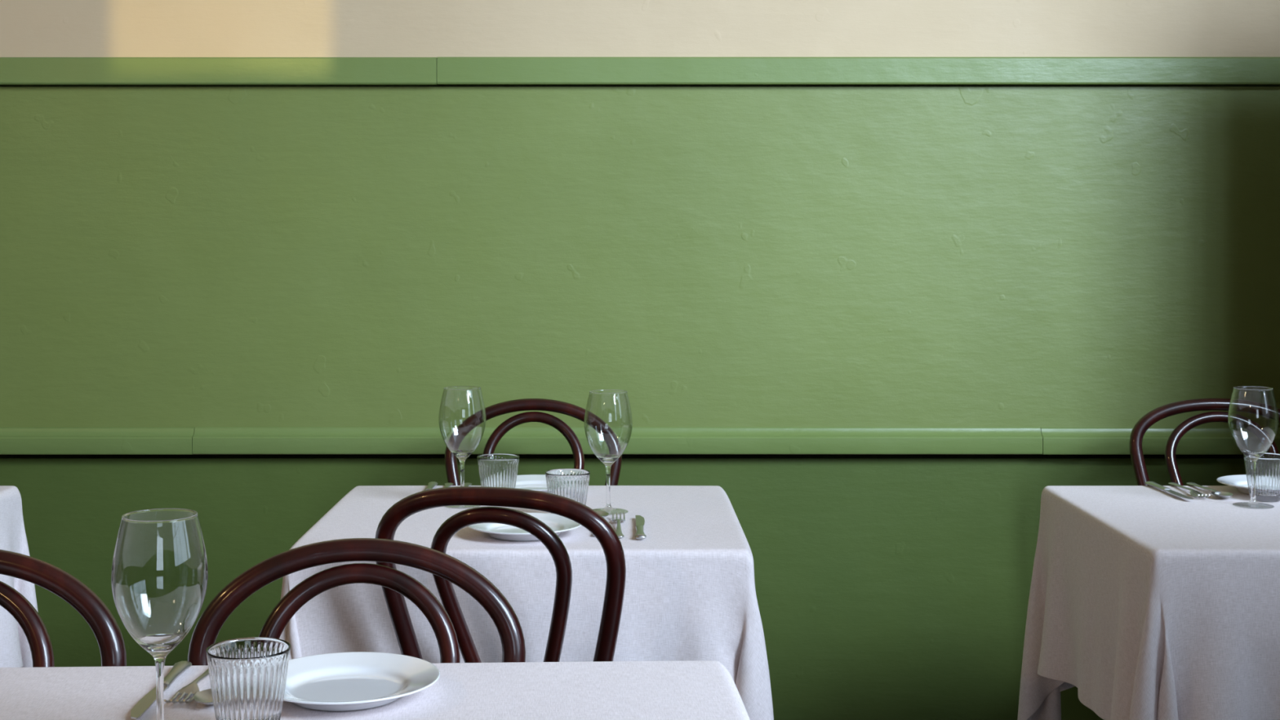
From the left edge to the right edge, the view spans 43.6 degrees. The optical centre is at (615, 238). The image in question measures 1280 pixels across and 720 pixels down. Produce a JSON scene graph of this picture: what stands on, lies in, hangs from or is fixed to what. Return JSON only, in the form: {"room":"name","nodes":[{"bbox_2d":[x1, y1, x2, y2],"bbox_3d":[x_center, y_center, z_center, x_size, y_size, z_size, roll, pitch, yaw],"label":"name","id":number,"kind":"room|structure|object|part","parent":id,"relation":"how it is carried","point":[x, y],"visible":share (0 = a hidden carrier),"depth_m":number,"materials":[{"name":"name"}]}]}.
{"room":"restaurant dining room","nodes":[
{"label":"restaurant dining room","id":0,"kind":"room"},
{"bbox_2d":[0,0,1279,719],"bbox_3d":[-0.275,-0.940,4.221,5.850,4.400,0.258,0,0,0],"label":"wall","id":1,"kind":"structure","parent":0,"point":[171,256],"depth_m":4.10,"materials":[{"name":"green paint"}]},
{"bbox_2d":[0,427,195,454],"bbox_3d":[-2.138,0.517,4.101,2.122,0.066,0.058,0,0,0],"label":"trim","id":2,"kind":"structure","parent":1,"relation":"attached to","point":[13,441],"depth_m":4.07,"materials":[{"name":"green paint"}]},
{"bbox_2d":[0,57,439,86],"bbox_3d":[-1.827,-0.427,4.110,2.744,0.069,0.080,0,0,0],"label":"trim","id":3,"kind":"structure","parent":1,"relation":"attached to","point":[14,71],"depth_m":4.07,"materials":[{"name":"green paint"}]},
{"bbox_2d":[192,426,1042,453],"bbox_3d":[0.006,0.516,4.102,2.164,0.066,0.058,0,0,0],"label":"trim","id":4,"kind":"structure","parent":1,"relation":"attached to","point":[206,440],"depth_m":4.07,"materials":[{"name":"green paint"}]},
{"bbox_3d":[-0.375,0.913,4.162,5.650,0.694,0.073,0,0,0],"label":"panel","id":5,"kind":"part","parent":1,"relation":"part of","materials":[{"name":"green paint"}]},
{"bbox_3d":[-0.375,0.077,4.149,5.650,0.935,0.099,0,0,0],"label":"panel","id":6,"kind":"part","parent":1,"relation":"part of","materials":[{"name":"green paint"}]},
{"bbox_2d":[436,57,1279,86],"bbox_3d":[0.998,-0.428,4.111,2.903,0.069,0.080,0,0,0],"label":"trim","id":7,"kind":"structure","parent":1,"relation":"attached to","point":[451,71],"depth_m":4.07,"materials":[{"name":"green paint"}]},
{"bbox_2d":[1040,427,1279,454],"bbox_3d":[1.769,0.517,4.101,1.360,0.066,0.058,0,0,0],"label":"trim","id":8,"kind":"structure","parent":1,"relation":"attached to","point":[1055,441],"depth_m":4.07,"materials":[{"name":"green paint"}]},
{"bbox_3d":[-0.375,1.285,-0.038,5.650,0.050,8.325,0,0,0],"label":"floor","id":9,"kind":"structure","parent":0,"visible":0},
{"bbox_2d":[0,549,126,666],"bbox_3d":[-0.800,0.822,1.746,0.420,0.882,0.486,0,0,-2],"label":"bentwood chair","id":10,"kind":"object","parent":9,"relation":"on","point":[107,632],"visible":0.75,"depth_m":1.95,"materials":[{"name":"wood"}]},
{"bbox_2d":[187,537,525,665],"bbox_3d":[-0.312,0.822,1.804,0.420,0.882,0.486,0,0,-3],"label":"bentwood chair","id":11,"kind":"object","parent":9,"relation":"on","point":[505,620],"visible":0.67,"depth_m":2.01,"materials":[{"name":"wood"}]},
{"bbox_2d":[375,486,626,662],"bbox_3d":[-0.128,0.822,2.669,0.408,0.883,0.486,0,0,15],"label":"bentwood chair","id":12,"kind":"object","parent":9,"relation":"on","point":[577,512],"visible":0.53,"depth_m":2.45,"materials":[{"name":"wood"}]},
{"bbox_2d":[444,398,622,485],"bbox_3d":[-0.194,0.822,3.584,0.420,0.882,0.486,0,0,0],"label":"bentwood chair","id":13,"kind":"object","parent":9,"relation":"on","point":[613,444],"visible":0.31,"depth_m":3.79,"materials":[{"name":"wood"}]},
{"bbox_2d":[1128,398,1279,485],"bbox_3d":[1.411,0.822,3.585,0.419,0.883,0.486,0,0,6],"label":"bentwood chair","id":14,"kind":"object","parent":9,"relation":"on","point":[1157,414],"visible":0.37,"depth_m":3.79,"materials":[{"name":"wood"}]},
{"bbox_3d":[-0.159,0.887,2.968,0.754,0.744,0.679,0,0,0],"label":"cafe table","id":15,"kind":"object","parent":9,"relation":"on","visible":0},
{"bbox_2d":[279,485,773,719],"bbox_3d":[-0.158,0.771,2.968,0.872,0.522,0.768,0,0,0],"label":"tablecloth","id":16,"kind":"object","parent":15,"relation":"on","point":[690,592],"visible":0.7,"depth_m":2.62,"materials":[{"name":"fabric"}]},
{"bbox_2d":[424,481,437,490],"bbox_3d":[-0.375,0.504,3.194,0.020,0.008,0.212,0,0,0],"label":"knife","id":17,"kind":"object","parent":16,"relation":"on","point":[431,485],"visible":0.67,"depth_m":3.25,"materials":[{"name":"silver metal"}]},
{"bbox_2d":[444,482,453,487],"bbox_3d":[-0.343,0.503,3.210,0.024,0.010,0.199,0,0,0],"label":"fork","id":18,"kind":"object","parent":16,"relation":"on","point":[446,485],"visible":0.2,"depth_m":3.28,"materials":[{"name":"silver metal"}]},
{"bbox_2d":[438,386,485,508],"bbox_3d":[-0.292,0.397,3.050,0.090,0.225,0.090,0,0,0],"label":"wine glass","id":19,"kind":"object","parent":16,"relation":"on","point":[462,455],"visible":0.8,"depth_m":3.04,"materials":[{"name":"clear glass"}]},
{"bbox_2d":[464,482,471,486],"bbox_3d":[-0.305,0.504,3.207,0.039,0.009,0.204,0,0,0],"label":"spoon","id":20,"kind":"object","parent":16,"relation":"on","point":[467,484],"visible":0.13,"depth_m":3.28,"materials":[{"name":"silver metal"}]},
{"bbox_2d":[477,453,519,488],"bbox_3d":[-0.227,0.465,3.100,0.082,0.087,0.082,0,0,0],"label":"tumbler","id":21,"kind":"object","parent":16,"relation":"on","point":[495,470],"visible":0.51,"depth_m":3.07,"materials":[{"name":"clear glass"}]},
{"bbox_2d":[467,512,581,541],"bbox_3d":[-0.156,0.498,2.752,0.200,0.021,0.200,0,0,0],"label":"plate","id":22,"kind":"object","parent":16,"relation":"on","point":[558,524],"visible":0.62,"depth_m":2.76,"materials":[{"name":"white ceramic"}]},
{"bbox_2d":[515,474,547,492],"bbox_3d":[-0.161,0.498,3.212,0.200,0.021,0.200,0,0,0],"label":"plate","id":23,"kind":"object","parent":16,"relation":"on","point":[530,482],"visible":0.15,"depth_m":3.27,"materials":[{"name":"white ceramic"}]},
{"bbox_2d":[545,468,590,505],"bbox_3d":[-0.086,0.465,2.895,0.082,0.087,0.082,0,0,-3],"label":"tumbler","id":24,"kind":"object","parent":16,"relation":"on","point":[571,483],"visible":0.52,"depth_m":2.87,"materials":[{"name":"clear glass"}]},
{"bbox_2d":[591,511,608,536],"bbox_3d":[-0.031,0.504,2.833,0.039,0.009,0.204,0,0,0],"label":"spoon","id":25,"kind":"object","parent":16,"relation":"on","point":[602,513],"visible":0.27,"depth_m":2.92,"materials":[{"name":"silver metal"}]},
{"bbox_2d":[595,511,608,517],"bbox_3d":[-0.031,0.504,2.908,0.039,0.008,0.054,0,0,0],"label":"bowl","id":26,"kind":"object","parent":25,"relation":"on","point":[602,513],"depth_m":2.92,"materials":[{"name":"silver metal"}]},
{"bbox_2d":[584,389,632,515],"bbox_3d":[-0.013,0.397,2.978,0.090,0.225,0.090,0,0,0],"label":"wine glass","id":27,"kind":"object","parent":16,"relation":"on","point":[607,460],"visible":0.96,"depth_m":2.97,"materials":[{"name":"clear glass"}]},
{"bbox_2d":[612,512,625,537],"bbox_3d":[0.006,0.503,2.815,0.024,0.010,0.199,0,0,0],"label":"fork","id":28,"kind":"object","parent":16,"relation":"on","point":[619,532],"visible":0.94,"depth_m":2.81,"materials":[{"name":"silver metal"}]},
{"bbox_3d":[0.006,0.504,2.793,0.024,0.009,0.156,0,0,0],"label":"handle","id":29,"kind":"part","parent":28,"relation":"part of","materials":[{"name":"silver metal"}]},
{"bbox_2d":[634,515,646,539],"bbox_3d":[0.043,0.504,2.806,0.020,0.008,0.212,0,0,0],"label":"knife","id":30,"kind":"object","parent":16,"relation":"on","point":[640,522],"visible":1,"depth_m":2.77,"materials":[{"name":"silver metal"}]},
{"bbox_3d":[0.044,0.504,2.854,0.016,0.002,0.116,0,0,0],"label":"blade","id":31,"kind":"part","parent":30,"relation":"part of","materials":[{"name":"silver metal"}]},
{"bbox_3d":[0.043,0.504,2.748,0.020,0.008,0.096,0,0,0],"label":"handle","id":32,"kind":"part","parent":30,"relation":"part of","materials":[{"name":"silver metal"}]},
{"bbox_3d":[-1.614,0.887,2.968,0.754,0.744,0.679,0,0,0],"label":"cafe table","id":33,"kind":"object","parent":9,"relation":"on","visible":0},
{"bbox_2d":[0,485,38,667],"bbox_3d":[-1.610,0.818,2.965,0.874,0.616,0.790,0,0,0],"label":"tablecloth","id":34,"kind":"object","parent":33,"relation":"on","point":[15,650],"visible":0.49,"depth_m":3.23,"materials":[{"name":"fabric"}]},
{"bbox_3d":[-0.565,0.879,1.527,1.704,0.761,0.642,0,0,-2],"label":"cafe table","id":35,"kind":"object","parent":9,"relation":"on","visible":0},
{"bbox_2d":[0,660,750,719],"bbox_3d":[-0.566,0.720,1.524,1.533,0.454,0.743,0,0,-2],"label":"tablecloth","id":36,"kind":"object","parent":35,"relation":"on","point":[686,690],"visible":0.71,"depth_m":1.72,"materials":[{"name":"fabric"}]},
{"bbox_2d":[111,508,208,719],"bbox_3d":[-0.441,0.380,1.550,0.090,0.225,0.090,0,0,0],"label":"wine glass","id":37,"kind":"object","parent":36,"relation":"on","point":[159,646],"visible":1,"depth_m":1.55,"materials":[{"name":"clear glass"}]},
{"bbox_2d":[130,661,191,719],"bbox_3d":[-0.492,0.487,1.729,0.020,0.008,0.212,0,0,-1],"label":"knife","id":38,"kind":"object","parent":36,"relation":"on","point":[144,704],"visible":0.82,"depth_m":1.71,"materials":[{"name":"silver metal"}]},
{"bbox_3d":[-0.493,0.487,1.681,0.016,0.002,0.116,0,0,-1],"label":"blade","id":39,"kind":"part","parent":38,"relation":"part of","materials":[{"name":"silver metal"}]},
{"bbox_3d":[-0.493,0.487,1.787,0.020,0.008,0.096,0,0,-1],"label":"handle","id":40,"kind":"part","parent":38,"relation":"part of","materials":[{"name":"silver metal"}]},
{"bbox_2d":[164,669,208,703],"bbox_3d":[-0.458,0.486,1.770,0.024,0.010,0.199,0,0,2],"label":"fork","id":41,"kind":"object","parent":36,"relation":"on","point":[192,688],"visible":0.75,"depth_m":1.72,"materials":[{"name":"silver metal"}]},
{"bbox_3d":[-0.457,0.487,1.792,0.024,0.009,0.156,0,0,2],"label":"handle","id":42,"kind":"part","parent":41,"relation":"part of","materials":[{"name":"silver metal"}]},
{"bbox_2d":[193,688,213,704],"bbox_3d":[-0.424,0.487,1.767,0.039,0.009,0.204,0,0,1],"label":"spoon","id":43,"kind":"object","parent":36,"relation":"on","point":[205,696],"visible":0.36,"depth_m":1.70,"materials":[{"name":"silver metal"}]},
{"bbox_2d":[205,636,290,719],"bbox_3d":[-0.363,0.448,1.585,0.082,0.087,0.082,0,0,0],"label":"tumbler","id":44,"kind":"object","parent":36,"relation":"on","point":[247,675],"visible":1,"depth_m":1.56,"materials":[{"name":"clear glass"}]},
{"bbox_2d":[283,652,439,711],"bbox_3d":[-0.290,0.481,1.725,0.200,0.021,0.200,0,0,0],"label":"plate","id":45,"kind":"object","parent":36,"relation":"on","point":[340,681],"visible":0.87,"depth_m":1.75,"materials":[{"name":"white ceramic"}]},
{"bbox_3d":[1.266,0.887,2.968,0.754,0.744,0.679,0,0,0],"label":"cafe table","id":46,"kind":"object","parent":9,"relation":"on","visible":0},
{"bbox_2d":[1017,485,1279,719],"bbox_3d":[1.260,0.835,2.975,0.884,0.650,0.799,0,0,0],"label":"tablecloth","id":47,"kind":"object","parent":46,"relation":"on","point":[1149,602],"visible":0.96,"depth_m":2.72,"materials":[{"name":"fabric"}]},
{"bbox_2d":[1145,481,1192,499],"bbox_3d":[1.107,0.504,3.199,0.020,0.008,0.212,0,0,-3],"label":"knife","id":48,"kind":"object","parent":47,"relation":"on","point":[1153,484],"visible":1,"depth_m":3.21,"materials":[{"name":"silver metal"}]},
{"bbox_3d":[1.104,0.504,3.257,0.020,0.008,0.096,0,0,-3],"label":"handle","id":49,"kind":"part","parent":48,"relation":"part of","materials":[{"name":"silver metal"}]},
{"bbox_3d":[1.108,0.504,3.151,0.016,0.002,0.116,0,0,-3],"label":"blade","id":50,"kind":"part","parent":48,"relation":"part of","materials":[{"name":"silver metal"}]},
{"bbox_2d":[1168,482,1209,497],"bbox_3d":[1.150,0.503,3.215,0.024,0.010,0.199,0,0,2],"label":"fork","id":51,"kind":"object","parent":47,"relation":"on","point":[1197,494],"visible":1,"depth_m":3.17,"materials":[{"name":"silver metal"}]},
{"bbox_3d":[1.151,0.504,3.237,0.024,0.009,0.156,0,0,2],"label":"handle","id":52,"kind":"part","parent":51,"relation":"part of","materials":[{"name":"silver metal"}]},
{"bbox_2d":[1186,482,1233,497],"bbox_3d":[1.190,0.504,3.212,0.039,0.009,0.204,0,0,0],"label":"spoon","id":53,"kind":"object","parent":47,"relation":"on","point":[1219,494],"visible":1,"depth_m":3.16,"materials":[{"name":"silver metal"}]},
{"bbox_3d":[1.190,0.504,3.237,0.019,0.009,0.156,0,0,0],"label":"handle","id":54,"kind":"part","parent":53,"relation":"part of","materials":[{"name":"silver metal"}]},
{"bbox_2d":[1210,491,1233,497],"bbox_3d":[1.190,0.504,3.137,0.039,0.008,0.054,0,0,0],"label":"bowl","id":55,"kind":"object","parent":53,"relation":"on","point":[1219,494],"depth_m":3.15,"materials":[{"name":"silver metal"}]},
{"bbox_2d":[1216,474,1249,494],"bbox_3d":[1.314,0.498,3.212,0.200,0.021,0.200,0,0,0],"label":"plate","id":56,"kind":"object","parent":47,"relation":"on","point":[1239,482],"visible":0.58,"depth_m":3.26,"materials":[{"name":"white ceramic"}]},
{"bbox_2d":[1227,386,1279,508],"bbox_3d":[1.214,0.397,3.045,0.090,0.225,0.090,0,0,0],"label":"wine glass","id":57,"kind":"object","parent":47,"relation":"on","point":[1253,455],"visible":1,"depth_m":3.04,"materials":[{"name":"clear glass"}]},
{"bbox_2d":[1243,453,1279,502],"bbox_3d":[1.267,0.465,3.115,0.082,0.087,0.082,0,0,-6],"label":"tumbler","id":58,"kind":"object","parent":47,"relation":"on","point":[1267,466],"visible":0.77,"depth_m":3.08,"materials":[{"name":"clear glass"}]}
]}

